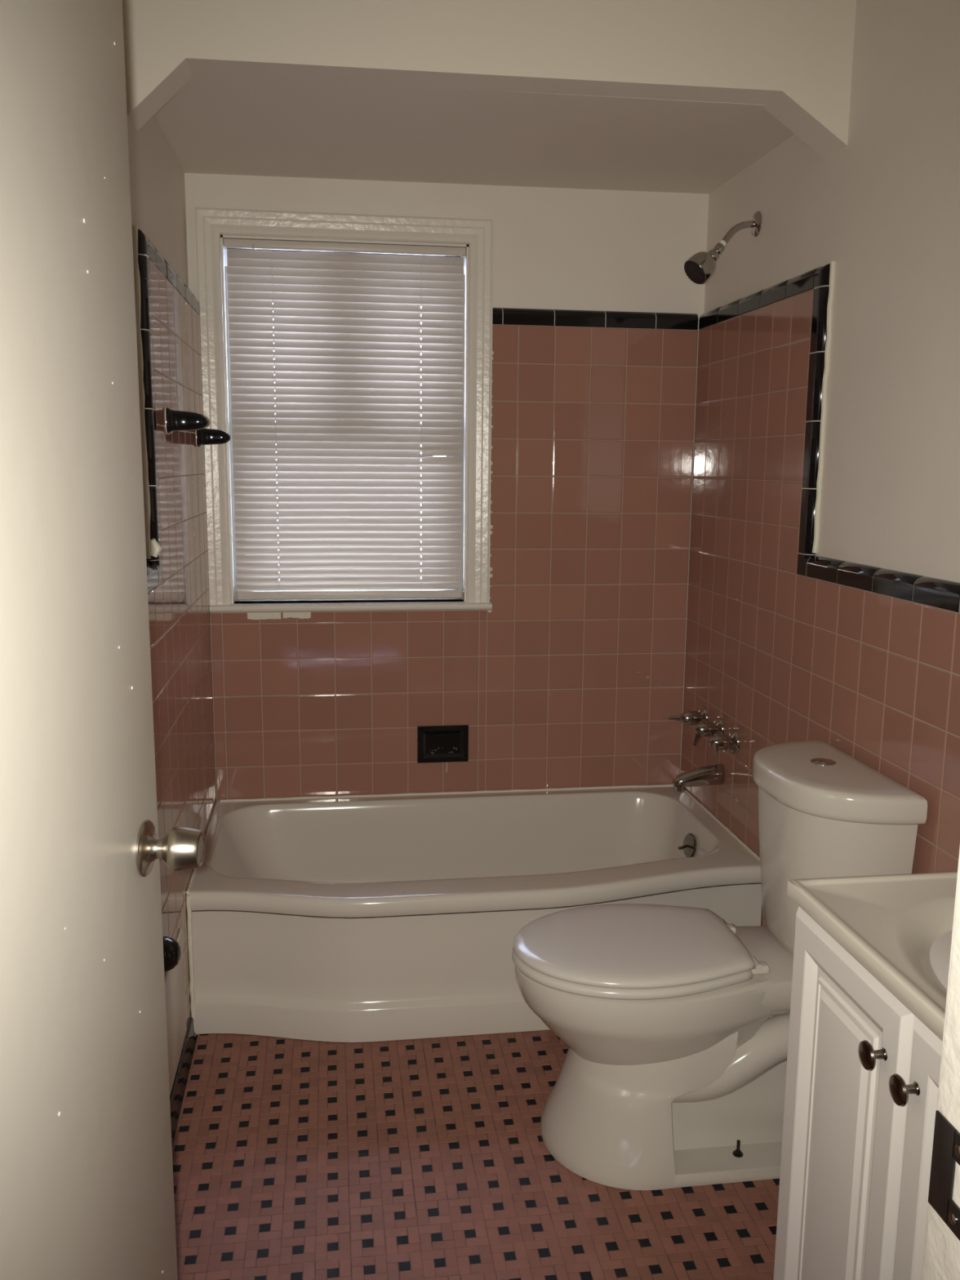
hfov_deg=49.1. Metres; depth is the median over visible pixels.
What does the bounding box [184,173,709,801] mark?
wall
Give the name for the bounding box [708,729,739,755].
handle
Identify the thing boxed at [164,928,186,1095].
access panel
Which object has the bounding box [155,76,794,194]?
ceiling
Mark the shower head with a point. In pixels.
(700, 267)
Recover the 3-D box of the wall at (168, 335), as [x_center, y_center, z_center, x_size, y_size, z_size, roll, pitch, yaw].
[-0.690,-0.154,1.823,0.160,2.460,2.870,-1,10,-8]
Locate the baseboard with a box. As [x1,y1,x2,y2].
[169,1017,197,1145]
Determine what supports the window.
in the wall at (573, 677)
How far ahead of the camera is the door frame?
0.71 m
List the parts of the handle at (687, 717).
lever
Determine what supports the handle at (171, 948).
attached to the access panel
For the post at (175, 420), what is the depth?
2.33 m
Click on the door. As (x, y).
(86, 1184)
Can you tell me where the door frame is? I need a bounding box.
[921,847,959,1279]
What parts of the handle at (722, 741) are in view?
lever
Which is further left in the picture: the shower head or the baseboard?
the baseboard
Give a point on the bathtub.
(371, 917)
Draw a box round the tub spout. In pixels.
[672,763,724,791]
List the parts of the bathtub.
trip lever, overflow plate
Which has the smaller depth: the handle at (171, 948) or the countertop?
the countertop
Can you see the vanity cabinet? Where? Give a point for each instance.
(863, 1070)
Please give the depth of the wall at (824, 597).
2.30 m
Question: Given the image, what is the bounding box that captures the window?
[193,205,493,619]
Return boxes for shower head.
[684,211,761,284]
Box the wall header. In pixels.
[122,0,856,159]
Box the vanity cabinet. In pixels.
[773,906,952,1279]
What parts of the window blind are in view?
ladder cord, rail, ladder cord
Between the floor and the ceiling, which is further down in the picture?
the floor
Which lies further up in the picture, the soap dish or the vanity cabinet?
the soap dish
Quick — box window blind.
[223,238,466,599]
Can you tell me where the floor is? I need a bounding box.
[172,1029,779,1279]
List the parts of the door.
knob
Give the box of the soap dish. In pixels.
[417,724,468,763]
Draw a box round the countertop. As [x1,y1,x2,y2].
[786,871,957,1041]
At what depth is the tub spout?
3.00 m
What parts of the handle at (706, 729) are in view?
lever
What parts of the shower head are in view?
arm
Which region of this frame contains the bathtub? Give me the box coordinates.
[186,784,762,1042]
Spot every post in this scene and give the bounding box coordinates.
[164,406,208,434]
[195,428,230,447]
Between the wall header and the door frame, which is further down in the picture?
the door frame
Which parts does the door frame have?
strike plate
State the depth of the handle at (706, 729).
3.02 m
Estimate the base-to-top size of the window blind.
1.026 m
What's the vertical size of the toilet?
0.786 m
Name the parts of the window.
sash, sill, sash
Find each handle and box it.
[162,936,181,972]
[668,706,707,724]
[692,716,724,746]
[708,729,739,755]
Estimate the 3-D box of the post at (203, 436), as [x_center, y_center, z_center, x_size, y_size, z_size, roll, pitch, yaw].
[-0.726,-0.554,2.866,0.089,0.060,0.061,-1,10,-8]
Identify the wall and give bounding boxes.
[121,0,216,1097]
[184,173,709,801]
[680,0,959,925]
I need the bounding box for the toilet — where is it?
[511,739,927,1190]
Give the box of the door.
[0,0,205,1279]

